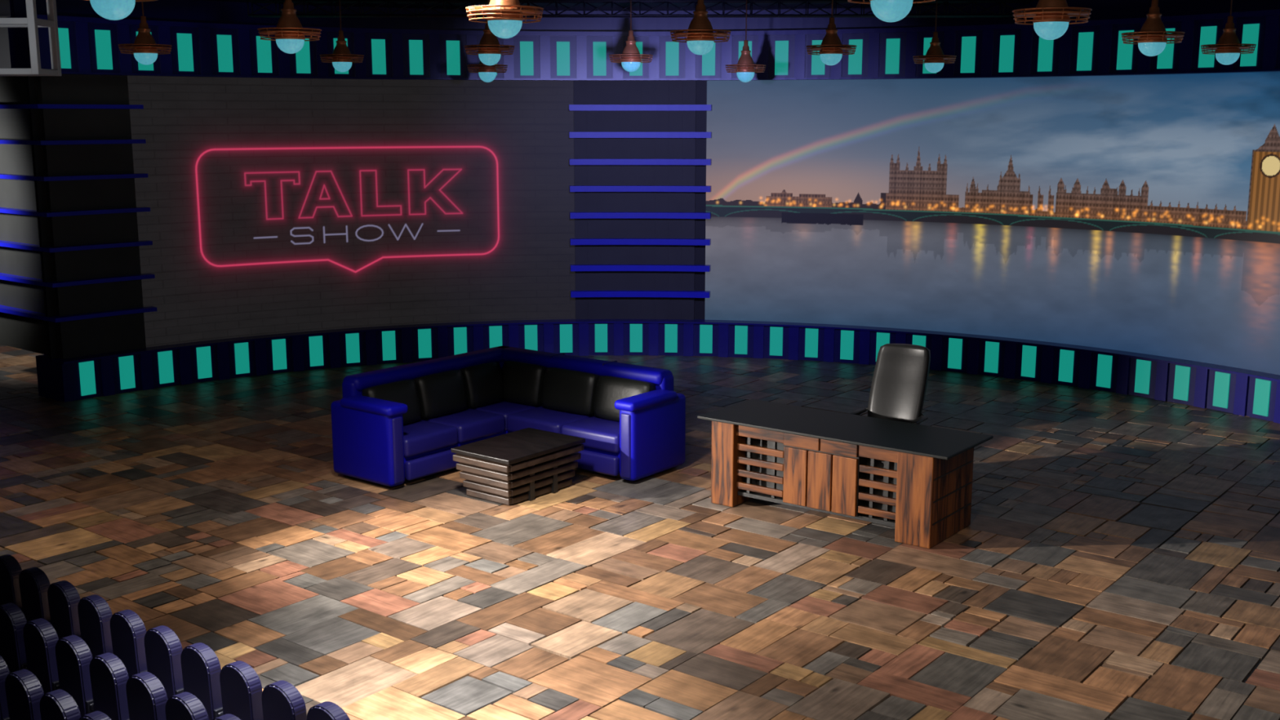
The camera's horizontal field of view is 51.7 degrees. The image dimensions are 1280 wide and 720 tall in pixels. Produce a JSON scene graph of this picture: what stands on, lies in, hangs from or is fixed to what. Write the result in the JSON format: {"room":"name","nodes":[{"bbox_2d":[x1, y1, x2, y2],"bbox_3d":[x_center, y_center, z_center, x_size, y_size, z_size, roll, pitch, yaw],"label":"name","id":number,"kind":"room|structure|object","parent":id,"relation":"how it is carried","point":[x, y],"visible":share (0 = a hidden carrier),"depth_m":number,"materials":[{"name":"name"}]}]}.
{"room":"studio","nodes":[
{"label":"studio","id":0,"kind":"room"},
{"bbox_2d":[0,16,11,68],"bbox_3d":[0.000,-2.909,20.717,22.000,5.230,0.200,0,11,0],"label":"wall","id":1,"kind":"structure","parent":0,"point":[5,59],"depth_m":20.27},
{"bbox_2d":[0,0,1038,16],"bbox_3d":[0.000,-3.295,9.051,22.400,0.220,23.000,0,11,0],"label":"ceiling","id":2,"kind":"structure","parent":0,"point":[5,11],"depth_m":18.30,"materials":[{"name":"paint"}]},
{"bbox_2d":[0,0,62,75],"bbox_3d":[-6.275,-3.322,12.835,1.020,1.095,0.520,0,11,0],"label":"metal frame","id":3,"kind":"object","parent":2,"relation":"hanging from","point":[31,22],"visible":1,"depth_m":12.69,"materials":[{"name":"silver metal"}]},
{"bbox_2d":[87,0,157,20],"bbox_3d":[-2.830,-2.310,7.027,0.520,0.979,0.520,0,11,0],"label":"pendant lamp","id":4,"kind":"object","parent":2,"relation":"hanging from","point":[113,10],"visible":1,"depth_m":7.04,"materials":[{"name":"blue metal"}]},
{"bbox_2d":[117,1,172,65],"bbox_3d":[-5.030,-3.489,13.388,0.520,0.979,0.520,0,11,0],"label":"pendant lamp","id":5,"kind":"object","parent":2,"relation":"hanging from","point":[144,47],"visible":1,"depth_m":13.37,"materials":[{"name":"orange metal"}]},
{"bbox_2d":[257,0,321,53],"bbox_3d":[-2.910,-3.033,10.930,0.520,0.979,0.520,0,11,0],"label":"pendant lamp","id":6,"kind":"object","parent":2,"relation":"hanging from","point":[290,37],"visible":1,"depth_m":10.91,"materials":[{"name":"orange metal"}]},
{"bbox_2d":[319,0,364,71],"bbox_3d":[-3.540,-3.908,15.650,0.520,0.979,0.520,0,11,0],"label":"pendant lamp","id":7,"kind":"object","parent":2,"relation":"hanging from","point":[341,59],"visible":1,"depth_m":15.63,"materials":[{"name":"orange metal"}]},
{"bbox_2d":[466,0,507,82],"bbox_3d":[-1.950,-4.082,16.838,0.520,1.070,0.520,0,11,0],"label":"pendant lamp","id":8,"kind":"object","parent":2,"relation":"hanging from","point":[487,73],"visible":0.76,"depth_m":16.82,"materials":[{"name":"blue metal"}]},
{"bbox_2d":[464,0,514,65],"bbox_3d":[-1.550,-3.522,13.565,0.520,0.979,0.520,0,11,0],"label":"pendant lamp","id":9,"kind":"object","parent":2,"relation":"hanging from","point":[489,52],"visible":0.93,"depth_m":13.54,"materials":[{"name":"orange metal"}]},
{"bbox_2d":[465,0,543,38],"bbox_3d":[-0.900,-2.628,8.748,0.520,0.979,0.520,0,11,0],"label":"pendant lamp","id":10,"kind":"object","parent":2,"relation":"hanging from","point":[504,18],"visible":1,"depth_m":8.72,"materials":[{"name":"orange metal"}]},
{"bbox_2d":[608,0,653,71],"bbox_3d":[-0.107,-3.908,15.650,0.520,0.979,0.520,0,11,0],"label":"pendant lamp","id":11,"kind":"object","parent":2,"relation":"hanging from","point":[630,58],"visible":1,"depth_m":15.63,"materials":[{"name":"orange metal"}]},
{"bbox_2d":[247,0,1032,17],"bbox_3d":[-0.002,-4.507,16.963,10.012,0.208,0.204,0,11,0],"label":"lighting truss","id":12,"kind":"object","parent":2,"relation":"hanging from","point":[255,2],"visible":0.86,"depth_m":16.88,"materials":[{"name":"black metal"}]},
{"bbox_2d":[670,0,731,54],"bbox_3d":[0.513,-3.077,11.166,0.520,0.979,0.520,0,11,0],"label":"pendant lamp","id":13,"kind":"object","parent":2,"relation":"hanging from","point":[700,34],"visible":1,"depth_m":11.14,"materials":[{"name":"orange metal"}]},
{"bbox_2d":[725,0,765,82],"bbox_3d":[1.350,-4.082,16.838,0.520,1.070,0.520,0,11,0],"label":"pendant lamp","id":14,"kind":"object","parent":2,"relation":"hanging from","point":[745,68],"visible":1,"depth_m":16.82,"materials":[{"name":"orange metal"}]},
{"bbox_2d":[806,0,856,65],"bbox_3d":[1.970,-3.522,13.565,0.520,0.979,0.520,0,11,0],"label":"pendant lamp","id":15,"kind":"object","parent":2,"relation":"hanging from","point":[831,48],"visible":1,"depth_m":13.54,"materials":[{"name":"orange metal"}]},
{"bbox_2d":[847,0,935,22],"bbox_3d":[1.380,-2.339,7.184,0.520,0.979,0.520,0,11,0],"label":"pendant lamp","id":16,"kind":"object","parent":2,"relation":"hanging from","point":[887,11],"visible":1,"depth_m":7.19,"materials":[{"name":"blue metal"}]},
{"bbox_2d":[912,0,956,72],"bbox_3d":[3.560,-3.959,15.925,0.520,0.979,0.520,0,11,0],"label":"pendant lamp","id":17,"kind":"object","parent":2,"relation":"hanging from","point":[934,60],"visible":1,"depth_m":15.90,"materials":[{"name":"orange metal"}]},
{"bbox_2d":[1012,0,1092,39],"bbox_3d":[2.790,-2.658,8.905,0.520,0.979,0.520,0,11,0],"label":"pendant lamp","id":18,"kind":"object","parent":2,"relation":"hanging from","point":[1051,19],"visible":1,"depth_m":8.88,"materials":[{"name":"orange metal"}]},
{"bbox_2d":[1120,0,1184,56],"bbox_3d":[4.450,-3.124,11.422,0.520,0.979,0.520,0,11,0],"label":"pendant lamp","id":19,"kind":"object","parent":2,"relation":"hanging from","point":[1153,37],"visible":1,"depth_m":11.40,"materials":[{"name":"orange metal"}]},
{"bbox_2d":[1200,0,1256,65],"bbox_3d":[5.980,-3.489,13.388,0.520,0.979,0.520,0,11,0],"label":"pendant lamp","id":20,"kind":"object","parent":2,"relation":"hanging from","point":[1228,49],"visible":1,"depth_m":13.37,"materials":[{"name":"orange metal"}]},
{"bbox_2d":[0,344,1279,719],"bbox_3d":[-0.023,1.728,9.964,22.502,0.030,22.964,0,11,0],"label":"floor","id":21,"kind":"structure","parent":0,"point":[1117,557],"depth_m":10.57,"materials":[{"name":"brown wood"}]},
{"bbox_2d":[0,655,9,719],"bbox_3d":[-3.130,1.868,6.661,0.312,0.899,0.290,9,14,39],"label":"chair","id":22,"kind":"object","parent":21,"relation":"on","point":[4,671],"visible":0.38,"depth_m":6.45,"materials":[{"name":"fabric"}]},
{"bbox_2d":[0,554,22,611],"bbox_3d":[-3.735,1.603,8.090,0.312,0.899,0.290,9,14,39],"label":"chair","id":23,"kind":"object","parent":21,"relation":"on","point":[11,569],"visible":0.25,"depth_m":7.88,"materials":[{"name":"fabric"}]},
{"bbox_2d":[0,602,27,673],"bbox_3d":[-3.341,1.750,7.300,0.312,0.899,0.290,9,14,39],"label":"chair","id":24,"kind":"object","parent":21,"relation":"on","point":[13,620],"visible":0.38,"depth_m":7.10,"materials":[{"name":"fabric"}]},
{"bbox_2d":[4,669,44,719],"bbox_3d":[-2.863,1.909,6.439,0.312,0.899,0.290,9,14,39],"label":"chair","id":25,"kind":"object","parent":21,"relation":"on","point":[24,691],"visible":0.84,"depth_m":6.24,"materials":[{"name":"fabric"}]},
{"bbox_2d":[18,566,50,623],"bbox_3d":[-3.468,1.644,7.868,0.312,0.899,0.290,9,14,39],"label":"chair","id":26,"kind":"object","parent":21,"relation":"on","point":[34,584],"visible":0.3,"depth_m":7.68,"materials":[{"name":"fabric"}]},
{"bbox_2d":[22,617,59,693],"bbox_3d":[-3.074,1.791,7.077,0.312,0.899,0.290,9,14,39],"label":"chair","id":27,"kind":"object","parent":21,"relation":"on","point":[41,637],"visible":0.54,"depth_m":6.88,"materials":[{"name":"fabric"}]},
{"bbox_2d":[40,688,80,719],"bbox_3d":[-2.596,1.950,6.217,0.312,0.899,0.290,9,14,39],"label":"chair","id":28,"kind":"object","parent":21,"relation":"on","point":[57,704],"visible":0.96,"depth_m":6.02,"materials":[{"name":"fabric"}]},
{"bbox_2d":[47,580,80,639],"bbox_3d":[-3.200,1.685,7.646,0.312,0.899,0.290,9,14,39],"label":"chair","id":29,"kind":"object","parent":21,"relation":"on","point":[64,598],"visible":0.31,"depth_m":7.46,"materials":[{"name":"fabric"}]},
{"bbox_2d":[55,635,93,716],"bbox_3d":[-2.806,1.832,6.855,0.312,0.899,0.290,9,14,39],"label":"chair","id":30,"kind":"object","parent":21,"relation":"on","point":[73,655],"visible":0.61,"depth_m":6.66,"materials":[{"name":"fabric"}]},
{"bbox_2d":[79,711,111,719],"bbox_3d":[-2.328,1.991,5.995,0.312,0.899,0.290,9,14,39],"label":"chair","id":31,"kind":"object","parent":21,"relation":"on","point":[96,715],"visible":1,"depth_m":5.83,"materials":[{"name":"fabric"}]},
{"bbox_2d":[77,594,113,657],"bbox_3d":[-2.933,1.726,7.424,0.312,0.899,0.290,9,14,39],"label":"chair","id":32,"kind":"object","parent":21,"relation":"on","point":[95,614],"visible":0.34,"depth_m":7.23,"materials":[{"name":"fabric"}]},
{"bbox_2d":[88,652,129,719],"bbox_3d":[-2.539,1.873,6.633,0.312,0.899,0.290,9,14,39],"label":"chair","id":33,"kind":"object","parent":21,"relation":"on","point":[108,675],"visible":0.7,"depth_m":6.44,"materials":[{"name":"fabric"}]},
{"bbox_2d":[110,609,147,677],"bbox_3d":[-2.666,1.768,7.202,0.312,0.899,0.290,9,14,39],"label":"chair","id":34,"kind":"object","parent":21,"relation":"on","point":[127,629],"visible":0.36,"depth_m":7.01,"materials":[{"name":"fabric"}]},
{"bbox_2d":[125,671,167,719],"bbox_3d":[-2.272,1.914,6.411,0.312,0.899,0.290,9,14,39],"label":"chair","id":35,"kind":"object","parent":21,"relation":"on","point":[146,695],"visible":0.86,"depth_m":6.22,"materials":[{"name":"fabric"}]},
{"bbox_2d":[144,625,183,699],"bbox_3d":[-2.398,1.809,6.980,0.312,0.899,0.290,9,14,39],"label":"chair","id":36,"kind":"object","parent":21,"relation":"on","point":[162,646],"visible":0.4,"depth_m":6.79,"materials":[{"name":"fabric"}]},
{"bbox_2d":[165,692,208,719],"bbox_3d":[-2.004,1.955,6.189,0.312,0.899,0.290,9,14,39],"label":"chair","id":37,"kind":"object","parent":21,"relation":"on","point":[184,705],"visible":1,"depth_m":6.00,"materials":[{"name":"fabric"}]},
{"bbox_2d":[180,642,222,719],"bbox_3d":[-2.131,1.850,6.758,0.312,0.899,0.290,9,14,39],"label":"chair","id":38,"kind":"object","parent":21,"relation":"on","point":[201,668],"visible":0.56,"depth_m":6.57,"materials":[{"name":"fabric"}]},
{"bbox_2d":[212,713,240,719],"bbox_3d":[-1.737,1.997,5.967,0.312,0.899,0.290,9,14,39],"label":"chair","id":39,"kind":"object","parent":21,"relation":"on","point":[226,717],"visible":1,"depth_m":5.81,"materials":[{"name":"fabric"}]},
{"bbox_2d":[219,660,263,719],"bbox_3d":[-1.864,1.891,6.535,0.312,0.899,0.290,9,14,39],"label":"chair","id":40,"kind":"object","parent":21,"relation":"on","point":[241,687],"visible":0.8,"depth_m":6.34,"materials":[{"name":"fabric"}]},
{"bbox_2d":[261,680,306,719],"bbox_3d":[-1.596,1.932,6.313,0.312,0.899,0.290,9,14,39],"label":"chair","id":41,"kind":"object","parent":21,"relation":"on","point":[281,700],"visible":1,"depth_m":6.12,"materials":[{"name":"fabric"}]},
{"bbox_2d":[306,701,350,719],"bbox_3d":[-1.329,1.974,6.091,0.312,0.899,0.290,9,14,39],"label":"chair","id":42,"kind":"object","parent":21,"relation":"on","point":[326,710],"visible":1,"depth_m":5.91,"materials":[{"name":"fabric"}]},
{"bbox_2d":[330,346,685,487],"bbox_3d":[-1.276,0.629,13.097,2.570,0.990,2.465,8,13,37],"label":"sofa","id":43,"kind":"object","parent":21,"relation":"on","point":[393,426],"visible":0.97,"depth_m":13.18,"materials":[{"name":"blue leather"}]},
{"bbox_2d":[451,427,585,505],"bbox_3d":[-1.137,1.010,12.493,0.740,0.460,1.060,8,13,37],"label":"coffee table","id":44,"kind":"object","parent":21,"relation":"on","point":[512,468],"visible":1,"depth_m":12.23,"materials":[{"name":"brown wood"}]},
{"bbox_2d":[697,399,993,548],"bbox_3d":[1.768,0.974,11.728,2.440,0.810,0.920,8,13,37],"label":"office desk","id":45,"kind":"object","parent":21,"relation":"on","point":[915,479],"visible":1,"depth_m":11.36,"materials":[{"name":"brown wood"}]},
{"bbox_2d":[848,343,930,424],"bbox_3d":[2.419,0.548,12.667,0.690,1.305,0.781,6,12,31],"label":"office chair","id":46,"kind":"object","parent":21,"relation":"on","point":[899,384],"visible":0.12,"depth_m":12.71,"materials":[{"name":"leather"}]},
{"bbox_2d":[9,0,1279,359],"bbox_3d":[1.665,-2.264,16.384,17.492,4.480,6.064,3,11,17],"label":"wall","id":47,"kind":"structure","parent":0,"point":[178,11],"depth_m":17.83,"materials":[{"name":"black"}]},
{"bbox_2d":[568,80,711,319],"bbox_3d":[0.004,-2.306,19.315,2.070,3.475,0.268,0,11,2],"label":"wall panel","id":48,"kind":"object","parent":47,"relation":"attached to","point":[640,162],"depth_m":19.31,"materials":[{"name":"black"}]},
{"bbox_2d":[6,8,1279,80],"bbox_3d":[1.677,-3.811,16.047,17.677,0.675,6.353,3,11,18],"label":"trim","id":49,"kind":"structure","parent":47,"relation":"attached to","point":[88,46],"depth_m":17.60,"materials":[{"name":"teal"}]},
{"bbox_2d":[35,319,1279,423],"bbox_3d":[1.677,0.196,16.790,17.677,0.525,6.353,3,11,18],"label":"trim","id":50,"kind":"structure","parent":47,"relation":"attached to","point":[1237,391],"depth_m":18.20,"materials":[{"name":"teal"}]},
{"bbox_2d":[0,74,156,359],"bbox_3d":[-7.620,-1.913,17.197,2.334,3.475,1.497,10,14,42],"label":"wall panel","id":51,"kind":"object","parent":50,"relation":"on","point":[86,142],"depth_m":16.58,"materials":[{"name":"black"}]},
{"bbox_2d":[127,75,575,347],"bbox_3d":[-3.714,-2.094,18.172,5.508,3.475,2.447,0,11,0],"label":"screen","id":52,"kind":"object","parent":50,"relation":"on","point":[277,206],"visible":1,"depth_m":18.56,"materials":[{"name":"black"}]},
{"bbox_2d":[704,71,1279,374],"bbox_3d":[4.706,-1.717,16.139,7.487,3.475,6.474,0,11,0],"label":"video screen","id":53,"kind":"object","parent":50,"relation":"on","point":[1140,214],"visible":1,"depth_m":17.73,"materials":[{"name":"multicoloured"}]}
]}

